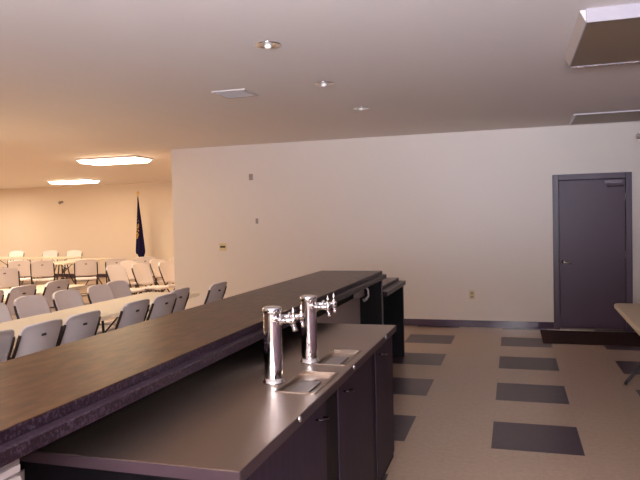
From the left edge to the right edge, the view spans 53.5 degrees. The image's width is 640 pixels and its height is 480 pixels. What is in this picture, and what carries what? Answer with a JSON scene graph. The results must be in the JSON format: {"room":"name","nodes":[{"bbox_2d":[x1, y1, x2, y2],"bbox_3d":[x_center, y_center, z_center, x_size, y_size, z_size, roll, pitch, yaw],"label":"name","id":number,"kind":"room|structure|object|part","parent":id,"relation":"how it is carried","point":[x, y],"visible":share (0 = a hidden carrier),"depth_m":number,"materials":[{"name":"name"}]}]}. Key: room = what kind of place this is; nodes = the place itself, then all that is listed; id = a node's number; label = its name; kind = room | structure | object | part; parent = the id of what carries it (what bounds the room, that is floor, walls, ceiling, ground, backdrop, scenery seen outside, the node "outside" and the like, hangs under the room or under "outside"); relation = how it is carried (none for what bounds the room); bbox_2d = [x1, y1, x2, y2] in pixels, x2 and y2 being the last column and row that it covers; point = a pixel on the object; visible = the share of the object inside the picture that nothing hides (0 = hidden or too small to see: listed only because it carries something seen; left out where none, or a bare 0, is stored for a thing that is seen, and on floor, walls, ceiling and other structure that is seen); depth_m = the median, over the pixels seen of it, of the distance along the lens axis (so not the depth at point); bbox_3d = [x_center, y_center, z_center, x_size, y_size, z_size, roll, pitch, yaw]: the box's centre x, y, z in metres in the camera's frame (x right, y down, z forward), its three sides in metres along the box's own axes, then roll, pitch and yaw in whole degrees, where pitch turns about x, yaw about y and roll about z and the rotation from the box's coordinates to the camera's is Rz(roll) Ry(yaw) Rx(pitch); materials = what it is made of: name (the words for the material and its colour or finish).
{"room":"community hall","nodes":[
{"label":"community hall","id":0,"kind":"room"},
{"bbox_2d":[0,182,173,273],"bbox_3d":[-5.920,-0.290,19.530,12.010,2.864,0.150,-1,2,17],"label":"wall","id":1,"kind":"structure","parent":0,"point":[98,221],"depth_m":19.84,"materials":[{"name":"beige paint"}]},
{"bbox_2d":[26,274,153,276],"bbox_3d":[-5.912,1.094,19.496,11.710,0.100,0.012,-1,2,17],"label":"baseboard","id":2,"kind":"structure","parent":1,"relation":"attached to","point":[67,275],"depth_m":19.98,"materials":[{"name":"grey plastic"}]},
{"bbox_2d":[0,0,639,188],"bbox_3d":[-5.473,-1.446,8.767,19.160,0.100,20.390,-1,2,17],"label":"ceiling","id":3,"kind":"structure","parent":0,"point":[80,79],"depth_m":5.45,"materials":[{"name":"white paint"}]},
{"bbox_2d":[47,179,100,184],"bbox_3d":[-6.743,-1.595,17.414,1.280,0.084,0.600,-1,2,17],"label":"hall ceiling light","id":4,"kind":"object","parent":3,"relation":"attached to","point":[72,181],"visible":1,"depth_m":17.20,"materials":[{"name":"white plastic"}]},
{"bbox_2d":[75,155,152,164],"bbox_3d":[-3.860,-1.488,11.940,1.280,0.084,0.600,-1,2,17],"label":"hall ceiling light","id":5,"kind":"object","parent":3,"relation":"attached to","point":[119,159],"visible":1,"depth_m":11.74,"materials":[{"name":"white plastic"}]},
{"bbox_2d":[211,88,258,98],"bbox_3d":[-0.817,-1.410,6.135,0.340,0.019,0.340,-1,2,17],"label":"ceiling vent","id":6,"kind":"object","parent":3,"relation":"in","point":[234,93],"visible":1,"depth_m":6.10,"materials":[{"name":"beige"}]},
{"bbox_2d":[254,41,280,48],"bbox_3d":[-0.366,-1.361,4.472,0.190,0.030,0.190,-1,2,17],"label":"recessed light","id":7,"kind":"object","parent":3,"relation":"in","point":[261,44],"visible":1,"depth_m":4.46,"materials":[{"name":"silver metal"}]},
{"bbox_3d":[-0.366,-1.360,4.472,0.056,0.029,0.056,-1,2,17],"label":"bulb","id":8,"kind":"part","parent":7,"relation":"part of","materials":[{"name":"white glass"}]},
{"bbox_2d":[314,81,333,86],"bbox_3d":[0.037,-1.411,5.790,0.190,0.030,0.190,-1,2,17],"label":"recessed light","id":9,"kind":"object","parent":3,"relation":"in","point":[321,83],"visible":1,"depth_m":5.77,"materials":[{"name":"white metal"}]},
{"bbox_2d":[353,107,369,110],"bbox_3d":[0.463,-1.462,7.112,0.190,0.030,0.190,-1,2,17],"label":"recessed light","id":10,"kind":"object","parent":3,"relation":"in","point":[354,108],"visible":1,"depth_m":7.09,"materials":[{"name":"white metal"}]},
{"bbox_2d":[564,3,639,67],"bbox_3d":[2.071,-1.381,4.350,0.656,0.088,1.242,-1,2,17],"label":"ceiling light","id":11,"kind":"object","parent":3,"relation":"attached to","point":[607,35],"visible":1,"depth_m":4.21,"materials":[{"name":"white plastic"}]},
{"bbox_2d":[567,110,639,125],"bbox_3d":[3.726,-1.576,8.189,0.930,0.013,0.960,-1,2,17],"label":"ceiling light","id":12,"kind":"object","parent":3,"relation":"in","point":[630,115],"visible":1,"depth_m":8.16,"materials":[{"name":"white plastic"}]},
{"bbox_2d":[0,277,639,479],"bbox_3d":[-5.407,1.516,8.859,19.160,0.100,20.390,-1,2,17],"label":"floor","id":13,"kind":"structure","parent":0,"point":[470,403],"depth_m":5.39,"materials":[{"name":"tile"}]},
{"bbox_2d":[0,290,3,302],"bbox_3d":[-4.090,1.036,7.505,0.595,0.889,0.491,-1,2,17],"label":"folding chair","id":14,"kind":"object","parent":13,"relation":"on","point":[1,291],"visible":0.86,"depth_m":7.63,"materials":[{"name":"white plastic"}]},
{"bbox_2d":[0,329,14,361],"bbox_3d":[-2.542,1.094,4.553,0.595,0.889,0.491,-1,2,17],"label":"folding chair","id":15,"kind":"object","parent":13,"relation":"on","point":[7,337],"visible":0.81,"depth_m":4.64,"materials":[{"name":"white plastic"}]},
{"bbox_3d":[-2.491,1.122,4.779,0.519,0.816,0.030,-1,2,17],"label":"leg","id":16,"kind":"part","parent":15,"relation":"part of","materials":[{"name":"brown metal"}]},
{"bbox_2d":[0,303,14,359],"bbox_3d":[-2.960,1.056,6.064,0.595,0.889,0.491,-1,2,17],"label":"folding chair","id":17,"kind":"object","parent":13,"relation":"on","point":[5,315],"visible":0.12,"depth_m":6.28,"materials":[{"name":"white plastic"}]},
{"bbox_3d":[-3.155,0.800,6.114,0.199,0.372,0.456,-1,2,17],"label":"backrest","id":18,"kind":"part","parent":17,"relation":"part of","materials":[{"name":"white plastic"}]},
{"bbox_2d":[0,268,19,289],"bbox_3d":[-5.812,0.942,11.757,0.491,0.889,0.595,-2,2,-24],"label":"folding chair","id":19,"kind":"object","parent":13,"relation":"on","point":[9,277],"visible":0.6,"depth_m":11.59,"materials":[{"name":"white plastic"}]},
{"bbox_2d":[0,257,20,281],"bbox_3d":[-9.499,0.883,18.555,1.830,0.739,0.760,-1,2,17],"label":"folding table","id":20,"kind":"object","parent":13,"relation":"on","point":[1,258],"visible":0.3,"depth_m":18.30,"materials":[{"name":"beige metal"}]},
{"bbox_2d":[2,251,23,277],"bbox_3d":[-9.315,0.784,19.288,0.491,0.889,0.595,-1,2,2],"label":"folding chair","id":21,"kind":"object","parent":13,"relation":"on","point":[12,253],"visible":0.4,"depth_m":19.50,"materials":[{"name":"white plastic"}]},
{"bbox_3d":[-9.314,0.519,19.478,0.456,0.372,0.199,-1,2,2],"label":"backrest","id":22,"kind":"part","parent":21,"relation":"part of","materials":[{"name":"white plastic"}]},
{"bbox_2d":[7,260,32,288],"bbox_3d":[-6.691,0.885,14.196,0.491,0.889,0.595,-2,2,-21],"label":"folding chair","id":23,"kind":"object","parent":13,"relation":"on","point":[23,266],"visible":0.59,"depth_m":14.01,"materials":[{"name":"white plastic"}]},
{"bbox_3d":[-6.625,0.630,14.003,0.456,0.372,0.199,-2,2,-21],"label":"backrest","id":24,"kind":"part","parent":23,"relation":"part of","materials":[{"name":"white plastic"}]},
{"bbox_2d":[5,285,36,319],"bbox_3d":[-3.957,1.015,8.081,0.595,0.889,0.491,-1,2,17],"label":"folding chair","id":25,"kind":"object","parent":13,"relation":"on","point":[14,293],"visible":0.44,"depth_m":7.92,"materials":[{"name":"white plastic"}]},
{"bbox_2d":[13,295,51,318],"bbox_3d":[-2.837,1.034,6.674,0.595,0.889,0.491,-1,2,17],"label":"folding chair","id":26,"kind":"object","parent":13,"relation":"on","point":[30,305],"visible":0.43,"depth_m":6.74,"materials":[{"name":"white plastic"}]},
{"bbox_3d":[-2.886,1.079,6.450,0.519,0.816,0.030,-1,2,17],"label":"leg","id":27,"kind":"part","parent":26,"relation":"part of","materials":[{"name":"brown metal"}]},
{"bbox_2d":[11,319,62,358],"bbox_3d":[-2.378,1.076,5.022,0.595,0.889,0.491,-1,2,17],"label":"folding chair","id":28,"kind":"object","parent":13,"relation":"on","point":[40,336],"visible":0.52,"depth_m":4.89,"materials":[{"name":"white plastic"}]},
{"bbox_3d":[-2.461,1.121,4.808,0.519,0.816,0.030,-1,2,17],"label":"leg","id":29,"kind":"part","parent":28,"relation":"part of","materials":[{"name":"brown metal"}]},
{"bbox_3d":[-2.327,1.104,5.249,0.519,0.816,0.030,-1,2,17],"label":"leg","id":30,"kind":"part","parent":28,"relation":"part of","materials":[{"name":"brown metal"}]},
{"bbox_2d":[30,260,54,284],"bbox_3d":[-6.107,0.877,14.018,0.491,0.889,0.595,-2,2,-21],"label":"folding chair","id":31,"kind":"object","parent":13,"relation":"on","point":[40,268],"visible":0.91,"depth_m":13.83,"materials":[{"name":"white plastic"}]},
{"bbox_3d":[-6.042,0.623,13.825,0.456,0.372,0.199,-2,2,-21],"label":"backrest","id":32,"kind":"part","parent":31,"relation":"part of","materials":[{"name":"white plastic"}]},
{"bbox_3d":[-6.143,0.881,14.109,0.434,0.050,0.400,-2,2,-21],"label":"seat","id":33,"kind":"part","parent":31,"relation":"part of","materials":[{"name":"white plastic"}]},
{"bbox_2d":[3,284,85,308],"bbox_3d":[-4.079,1.071,8.706,0.760,0.739,1.830,-1,2,17],"label":"folding table","id":34,"kind":"object","parent":13,"relation":"on","point":[40,288],"visible":0.24,"depth_m":9.11,"materials":[{"name":"beige plastic"}]},
{"bbox_2d":[11,256,81,283],"bbox_3d":[-7.730,0.861,18.017,1.830,0.739,0.760,-1,2,17],"label":"folding table","id":35,"kind":"object","parent":13,"relation":"on","point":[65,257],"visible":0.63,"depth_m":17.77,"materials":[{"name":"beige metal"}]},
{"bbox_2d":[37,250,57,277],"bbox_3d":[-8.119,0.769,18.924,0.491,0.889,0.595,-1,2,2],"label":"folding chair","id":36,"kind":"object","parent":13,"relation":"on","point":[52,253],"visible":0.44,"depth_m":19.12,"materials":[{"name":"white plastic"}]},
{"bbox_3d":[-8.118,0.504,19.114,0.456,0.372,0.199,-1,2,2],"label":"backrest","id":37,"kind":"part","parent":36,"relation":"part of","materials":[{"name":"white plastic"}]},
{"bbox_2d":[0,313,110,342],"bbox_3d":[-2.667,1.139,5.513,0.760,0.739,1.830,-1,2,17],"label":"folding table","id":38,"kind":"object","parent":13,"relation":"on","point":[17,325],"visible":0.15,"depth_m":5.98,"materials":[{"name":"beige plastic"}]},
{"bbox_2d":[42,279,68,311],"bbox_3d":[-3.808,0.990,8.777,0.595,0.889,0.491,-1,2,17],"label":"folding chair","id":39,"kind":"object","parent":13,"relation":"on","point":[51,287],"visible":0.45,"depth_m":8.64,"materials":[{"name":"white plastic"}]},
{"bbox_2d":[60,250,81,279],"bbox_3d":[-7.306,0.758,18.677,0.491,0.889,0.595,-1,2,2],"label":"folding chair","id":40,"kind":"object","parent":13,"relation":"on","point":[72,252],"visible":0.54,"depth_m":18.88,"materials":[{"name":"white plastic"}]},
{"bbox_3d":[-7.305,0.493,18.866,0.456,0.372,0.199,-1,2,2],"label":"backrest","id":41,"kind":"part","parent":40,"relation":"part of","materials":[{"name":"white plastic"}]},
{"bbox_2d":[58,310,100,345],"bbox_3d":[-2.234,1.058,5.498,0.595,0.889,0.491,-1,2,17],"label":"folding chair","id":42,"kind":"object","parent":13,"relation":"on","point":[79,326],"visible":0.43,"depth_m":5.37,"materials":[{"name":"white plastic"}]},
{"bbox_3d":[-2.317,1.103,5.284,0.519,0.816,0.030,-1,2,17],"label":"leg","id":43,"kind":"part","parent":42,"relation":"part of","materials":[{"name":"brown metal"}]},
{"bbox_3d":[-2.183,1.086,5.725,0.519,0.816,0.030,-1,2,17],"label":"leg","id":44,"kind":"part","parent":42,"relation":"part of","materials":[{"name":"brown metal"}]},
{"bbox_2d":[53,258,110,284],"bbox_3d":[-6.128,0.886,16.067,0.760,0.739,1.830,-1,2,17],"label":"folding table","id":45,"kind":"object","parent":13,"relation":"on","point":[65,262],"visible":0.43,"depth_m":15.63,"materials":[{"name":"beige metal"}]},
{"bbox_2d":[52,289,114,334],"bbox_3d":[-2.658,1.014,7.194,0.595,0.889,0.491,-1,2,17],"label":"folding chair","id":46,"kind":"object","parent":13,"relation":"on","point":[70,298],"visible":0.43,"depth_m":7.24,"materials":[{"name":"white plastic"}]},
{"bbox_3d":[-2.853,0.758,7.244,0.199,0.372,0.456,-1,2,17],"label":"backrest","id":47,"kind":"part","parent":46,"relation":"part of","materials":[{"name":"white plastic"}]},
{"bbox_3d":[-2.564,1.018,7.166,0.400,0.050,0.434,-1,2,17],"label":"seat","id":48,"kind":"part","parent":46,"relation":"part of","materials":[{"name":"white plastic"}]},
{"bbox_2d":[74,259,97,295],"bbox_3d":[-5.169,0.856,14.046,0.491,0.889,0.595,-2,2,-21],"label":"folding chair","id":49,"kind":"object","parent":13,"relation":"on","point":[84,267],"visible":0.93,"depth_m":13.87,"materials":[{"name":"white plastic"}]},
{"bbox_3d":[-5.204,0.859,14.137,0.434,0.050,0.400,-2,2,-21],"label":"seat","id":50,"kind":"part","parent":49,"relation":"part of","materials":[{"name":"white plastic"}]},
{"bbox_3d":[-5.103,0.601,13.853,0.456,0.372,0.199,-2,2,-21],"label":"backrest","id":51,"kind":"part","parent":49,"relation":"part of","materials":[{"name":"white plastic"}]},
{"bbox_2d":[87,284,117,325],"bbox_3d":[-2.473,0.993,7.734,0.595,0.889,0.491,-1,2,17],"label":"folding chair","id":52,"kind":"object","parent":13,"relation":"on","point":[101,292],"visible":0.36,"depth_m":7.78,"materials":[{"name":"white plastic"}]},
{"bbox_3d":[-2.668,0.737,7.783,0.199,0.372,0.456,-1,2,17],"label":"backrest","id":53,"kind":"part","parent":52,"relation":"part of","materials":[{"name":"white plastic"}]},
{"bbox_3d":[-2.380,0.997,7.705,0.400,0.050,0.434,-1,2,17],"label":"seat","id":54,"kind":"part","parent":52,"relation":"part of","materials":[{"name":"white plastic"}]},
{"bbox_2d":[105,258,126,282],"bbox_3d":[-4.535,0.835,14.234,0.491,0.889,0.595,-2,2,-15],"label":"folding chair","id":55,"kind":"object","parent":13,"relation":"on","point":[113,261],"visible":0.2,"depth_m":13.97,"materials":[{"name":"white plastic"}]},
{"bbox_3d":[-4.489,0.582,14.035,0.456,0.372,0.199,-2,2,-15],"label":"backrest","id":56,"kind":"part","parent":55,"relation":"part of","materials":[{"name":"white plastic"}]},
{"bbox_2d":[52,292,198,332],"bbox_3d":[-2.131,1.072,7.277,0.760,0.739,1.830,-1,2,17],"label":"folding table","id":57,"kind":"object","parent":13,"relation":"on","point":[113,307],"visible":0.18,"depth_m":6.94,"materials":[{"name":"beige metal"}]},
{"bbox_3d":[-2.156,1.112,6.622,0.279,0.701,0.049,-1,2,17],"label":"leg","id":58,"kind":"part","parent":57,"relation":"part of","materials":[{"name":"brown metal"}]},
{"bbox_2d":[106,265,144,294],"bbox_3d":[-3.504,0.899,11.469,0.595,0.889,0.491,0,2,25],"label":"folding chair","id":59,"kind":"object","parent":13,"relation":"on","point":[114,272],"visible":0.57,"depth_m":11.56,"materials":[{"name":"white plastic"}]},
{"bbox_3d":[-3.689,0.642,11.544,0.199,0.372,0.456,0,2,25],"label":"backrest","id":60,"kind":"part","parent":59,"relation":"part of","materials":[{"name":"white plastic"}]},
{"bbox_3d":[-3.416,0.904,11.428,0.400,0.050,0.434,0,2,25],"label":"seat","id":61,"kind":"part","parent":59,"relation":"part of","materials":[{"name":"white plastic"}]},
{"bbox_2d":[106,280,148,318],"bbox_3d":[-2.421,0.976,8.250,0.595,0.889,0.491,-1,2,17],"label":"folding chair","id":62,"kind":"object","parent":13,"relation":"on","point":[120,288],"visible":0.23,"depth_m":8.36,"materials":[{"name":"white plastic"}]},
{"bbox_3d":[-2.616,0.719,8.300,0.199,0.372,0.456,-1,2,17],"label":"backrest","id":63,"kind":"part","parent":62,"relation":"part of","materials":[{"name":"white plastic"}]},
{"bbox_2d":[114,299,149,329],"bbox_3d":[-2.004,1.029,6.254,0.595,0.889,0.491,-1,2,17],"label":"folding chair","id":64,"kind":"object","parent":13,"relation":"on","point":[134,312],"visible":0.43,"depth_m":6.12,"materials":[{"name":"white plastic"}]},
{"bbox_3d":[-2.087,1.074,6.040,0.519,0.816,0.030,-1,2,17],"label":"leg","id":65,"kind":"part","parent":64,"relation":"part of","materials":[{"name":"brown metal"}]},
{"bbox_3d":[-1.953,1.057,6.481,0.519,0.816,0.030,-1,2,17],"label":"leg","id":66,"kind":"part","parent":64,"relation":"part of","materials":[{"name":"brown metal"}]},
{"bbox_2d":[121,260,153,294],"bbox_3d":[-3.667,0.860,12.824,0.595,0.889,0.491,0,2,25],"label":"folding chair","id":67,"kind":"object","parent":13,"relation":"on","point":[127,264],"visible":0.51,"depth_m":12.86,"materials":[{"name":"white plastic"}]},
{"bbox_3d":[-3.853,0.603,12.899,0.199,0.372,0.456,0,2,25],"label":"backrest","id":68,"kind":"part","parent":67,"relation":"part of","materials":[{"name":"white plastic"}]},
{"bbox_3d":[-3.579,0.865,12.783,0.400,0.050,0.434,0,2,25],"label":"seat","id":69,"kind":"part","parent":67,"relation":"part of","materials":[{"name":"white plastic"}]},
{"bbox_2d":[136,191,144,256],"bbox_3d":[-5.349,-0.152,18.771,0.318,2.610,0.318,-2,2,-22],"label":"flag","id":70,"kind":"object","parent":13,"relation":"on","point":[140,246],"visible":0.87,"depth_m":18.71,"materials":[{"name":"blue fabric"}]},
{"bbox_2d":[134,257,156,293],"bbox_3d":[-4.001,0.813,14.584,0.491,0.889,0.595,-2,2,-15],"label":"folding chair","id":71,"kind":"object","parent":13,"relation":"on","point":[138,259],"visible":0.31,"depth_m":14.34,"materials":[{"name":"white plastic"}]},
{"bbox_3d":[-3.955,0.559,14.384,0.456,0.372,0.199,-2,2,-15],"label":"backrest","id":72,"kind":"part","parent":71,"relation":"part of","materials":[{"name":"white plastic"}]},
{"bbox_2d":[131,263,168,292],"bbox_3d":[-3.153,0.880,11.832,0.595,0.889,0.491,0,2,25],"label":"folding chair","id":73,"kind":"object","parent":13,"relation":"on","point":[141,272],"visible":0.88,"depth_m":11.90,"materials":[{"name":"white plastic"}]},
{"bbox_3d":[-3.339,0.623,11.907,0.199,0.372,0.456,0,2,25],"label":"backrest","id":74,"kind":"part","parent":73,"relation":"part of","materials":[{"name":"white plastic"}]},
{"bbox_3d":[-3.065,0.885,11.791,0.400,0.050,0.434,0,2,25],"label":"seat","id":75,"kind":"part","parent":73,"relation":"part of","materials":[{"name":"white plastic"}]},
{"bbox_2d":[146,292,176,320],"bbox_3d":[-1.847,1.009,6.770,0.595,0.889,0.491,-1,2,17],"label":"folding chair","id":76,"kind":"object","parent":13,"relation":"on","point":[162,305],"visible":0.44,"depth_m":6.63,"materials":[{"name":"white plastic"}]},
{"bbox_3d":[-1.930,1.054,6.556,0.519,0.816,0.030,-1,2,17],"label":"leg","id":77,"kind":"part","parent":76,"relation":"part of","materials":[{"name":"brown metal"}]},
{"bbox_2d":[150,259,174,291],"bbox_3d":[-3.173,0.839,13.144,0.595,0.889,0.491,0,2,25],"label":"folding chair","id":78,"kind":"object","parent":13,"relation":"on","point":[154,262],"visible":0.56,"depth_m":13.10,"materials":[{"name":"white plastic"}]},
{"bbox_3d":[-3.253,0.884,12.928,0.519,0.816,0.030,0,2,25],"label":"leg","id":79,"kind":"part","parent":78,"relation":"part of","materials":[{"name":"brown metal"}]},
{"bbox_3d":[-3.358,0.582,13.219,0.199,0.372,0.456,0,2,25],"label":"backrest","id":80,"kind":"part","parent":78,"relation":"part of","materials":[{"name":"white plastic"}]},
{"bbox_2d":[158,261,174,291],"bbox_3d":[-2.756,0.859,12.212,0.595,0.889,0.491,0,2,25],"label":"folding chair","id":81,"kind":"object","parent":13,"relation":"on","point":[166,268],"visible":0.63,"depth_m":12.25,"materials":[{"name":"white plastic"}]},
{"bbox_3d":[-2.836,0.904,11.997,0.519,0.816,0.030,0,2,25],"label":"leg","id":82,"kind":"part","parent":81,"relation":"part of","materials":[{"name":"brown metal"}]},
{"bbox_3d":[-2.941,0.602,12.288,0.199,0.372,0.456,0,2,25],"label":"backrest","id":83,"kind":"part","parent":81,"relation":"part of","materials":[{"name":"white plastic"}]},
{"bbox_2d":[170,287,189,312],"bbox_3d":[-1.814,0.992,7.293,0.595,0.889,0.491,-1,2,17],"label":"folding chair","id":84,"kind":"object","parent":13,"relation":"on","point":[182,297],"visible":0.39,"depth_m":7.26,"materials":[{"name":"white plastic"}]},
{"bbox_2d":[0,271,386,479],"bbox_3d":[-0.644,0.986,3.198,0.682,1.100,6.870,-1,2,17],"label":"bar counter","id":85,"kind":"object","parent":13,"relation":"on","point":[48,395],"depth_m":2.53,"materials":[{"name":"brown laminate"}]},
{"bbox_2d":[0,459,20,479],"bbox_3d":[-0.891,0.792,1.378,0.027,0.412,0.660,-1,2,17],"label":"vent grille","id":86,"kind":"object","parent":85,"relation":"attached to","point":[11,471],"depth_m":1.65,"materials":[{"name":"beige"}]},
{"bbox_3d":[0.408,0.898,6.424,0.458,1.026,0.047,-1,2,17],"label":"panel","id":87,"kind":"part","parent":85,"relation":"part of","materials":[{"name":"black wood"}]},
{"bbox_3d":[0.629,0.896,6.357,0.007,1.026,0.047,-1,2,17],"label":"trim","id":88,"kind":"part","parent":85,"relation":"part of","materials":[{"name":"grey"}]},
{"bbox_2d":[19,322,395,479],"bbox_3d":[-0.211,1.062,3.017,0.770,0.940,2.430,-1,2,17],"label":"cooler","id":89,"kind":"object","parent":13,"relation":"on","point":[219,421],"visible":0.96,"depth_m":2.36,"materials":[{"name":"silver metal"}]},
{"bbox_2d":[262,303,305,384],"bbox_3d":[-0.159,0.436,2.669,0.177,0.330,0.144,-1,2,17],"label":"tower","id":90,"kind":"object","parent":89,"relation":"on","point":[273,320],"visible":1,"depth_m":2.65,"materials":[{"name":"silver metal"}]},
{"bbox_2d":[272,307,297,331],"bbox_3d":[-0.146,0.324,2.613,0.117,0.104,0.052,-1,2,17],"label":"faucet","id":91,"kind":"object","parent":90,"relation":"on","point":[278,320],"depth_m":2.61,"materials":[{"name":"silver metal"}]},
{"bbox_2d":[281,303,305,327],"bbox_3d":[-0.119,0.321,2.701,0.117,0.104,0.052,-1,2,17],"label":"faucet","id":92,"kind":"object","parent":90,"relation":"on","point":[301,315],"depth_m":2.69,"materials":[{"name":"silver metal"}]},
{"bbox_3d":[-0.089,1.046,2.242,0.010,0.755,0.800,-1,2,17],"label":"cooler door","id":93,"kind":"part","parent":89,"relation":"part of","materials":[{"name":"black plastic"}]},
{"bbox_2d":[274,370,338,393],"bbox_3d":[-0.049,0.605,2.680,0.172,0.021,0.359,-1,2,17],"label":"drip tray","id":94,"kind":"object","parent":89,"relation":"in","point":[305,381],"visible":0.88,"depth_m":2.70,"materials":[{"name":"silver metal"}]},
{"bbox_2d":[300,293,337,363],"bbox_3d":[-0.013,0.421,3.042,0.177,0.330,0.144,-1,2,17],"label":"tower","id":95,"kind":"object","parent":89,"relation":"on","point":[310,306],"visible":1,"depth_m":3.02,"materials":[{"name":"silver metal"}]},
{"bbox_2d":[309,295,331,316],"bbox_3d":[0.000,0.309,2.986,0.117,0.104,0.052,-1,2,17],"label":"faucet","id":96,"kind":"object","parent":95,"relation":"on","point":[313,306],"depth_m":2.98,"materials":[{"name":"silver metal"}]},
{"bbox_2d":[316,293,337,313],"bbox_3d":[0.027,0.306,3.074,0.117,0.104,0.052,-1,2,17],"label":"faucet","id":97,"kind":"object","parent":95,"relation":"on","point":[333,304],"depth_m":3.06,"materials":[{"name":"silver metal"}]},
{"bbox_3d":[0.015,0.710,2.522,0.041,0.028,0.108,-1,2,17],"label":"door handle","id":98,"kind":"part","parent":89,"relation":"part of","materials":[{"name":"silver metal"}]},
{"bbox_2d":[313,349,361,365],"bbox_3d":[0.091,0.587,3.150,0.154,0.021,0.347,-1,2,17],"label":"drip tray","id":99,"kind":"object","parent":89,"relation":"in","point":[334,356],"visible":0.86,"depth_m":3.18,"materials":[{"name":"silver metal"}]},
{"bbox_3d":[0.185,1.012,3.146,0.010,0.755,0.690,-1,2,17],"label":"cooler door","id":100,"kind":"part","parent":89,"relation":"part of","materials":[{"name":"black plastic"}]},
{"bbox_3d":[0.390,0.986,3.820,0.010,0.755,0.510,-1,2,17],"label":"cooler door","id":101,"kind":"part","parent":89,"relation":"part of","materials":[{"name":"black plastic"}]},
{"bbox_2d":[204,281,226,303],"bbox_3d":[-1.474,0.964,7.931,0.595,0.889,0.491,-1,2,17],"label":"folding chair","id":102,"kind":"object","parent":13,"relation":"on","point":[216,291],"visible":0.42,"depth_m":7.79,"materials":[{"name":"white plastic"}]},
{"bbox_3d":[-1.557,1.009,7.717,0.519,0.816,0.030,-1,2,17],"label":"leg","id":103,"kind":"part","parent":102,"relation":"part of","materials":[{"name":"brown metal"}]},
{"bbox_2d":[383,278,405,355],"bbox_3d":[0.528,0.929,7.055,0.680,0.920,1.170,-1,2,17],"label":"base cabinet","id":104,"kind":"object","parent":13,"relation":"on","point":[393,294],"depth_m":7.47,"materials":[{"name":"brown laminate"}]},
{"bbox_2d":[540,330,639,346],"bbox_3d":[3.556,1.277,8.292,1.255,0.012,0.930,-1,2,17],"label":"entrance mat","id":105,"kind":"object","parent":13,"relation":"on","point":[548,336],"visible":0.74,"depth_m":8.24,"materials":[{"name":"brown carpet"}]},
{"bbox_2d":[614,303,639,384],"bbox_3d":[2.963,1.020,5.314,0.720,0.739,1.800,-1,2,18],"label":"folding table","id":106,"kind":"object","parent":13,"relation":"on","point":[630,312],"visible":1,"depth_m":5.75,"materials":[{"name":"beige plastic"}]},
{"bbox_3d":[3.002,1.017,5.955,0.279,0.701,0.049,-1,2,18],"label":"leg","id":107,"kind":"part","parent":106,"relation":"part of","materials":[{"name":"grey metal"}]},
{"bbox_2d":[171,121,639,321],"bbox_3d":[0.965,-0.138,9.754,7.150,2.864,0.150,-1,2,17],"label":"wall","id":108,"kind":"structure","parent":0,"point":[449,216],"depth_m":9.57,"materials":[{"name":"beige paint"}]},
{"bbox_2d":[219,243,225,250],"bbox_3d":[-1.601,0.116,10.457,0.125,0.120,0.014,-1,2,17],"label":"light switch","id":109,"kind":"object","parent":108,"relation":"attached to","point":[222,246],"visible":1,"depth_m":10.46,"materials":[{"name":"brown plastic"}]},
{"bbox_2d":[469,291,474,298],"bbox_3d":[2.230,0.807,9.322,0.080,0.125,0.011,-1,2,17],"label":"wall outlet","id":110,"kind":"object","parent":108,"relation":"attached to","point":[471,293],"visible":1,"depth_m":9.32,"materials":[{"name":"brown plastic"}]},
{"bbox_2d":[404,319,634,330],"bbox_3d":[0.973,1.246,9.722,7.150,0.100,0.008,-1,2,17],"label":"baseboard","id":111,"kind":"structure","parent":108,"relation":"attached to","point":[416,322],"depth_m":9.30,"materials":[{"name":"grey plastic"}]},
{"bbox_2d":[552,172,632,331],"bbox_3d":[3.782,0.169,8.834,1.016,2.182,0.196,-1,2,17],"label":"door","id":112,"kind":"structure","parent":108,"relation":"in","point":[593,261],"depth_m":8.83,"materials":[{"name":"grey paint"}]}
]}

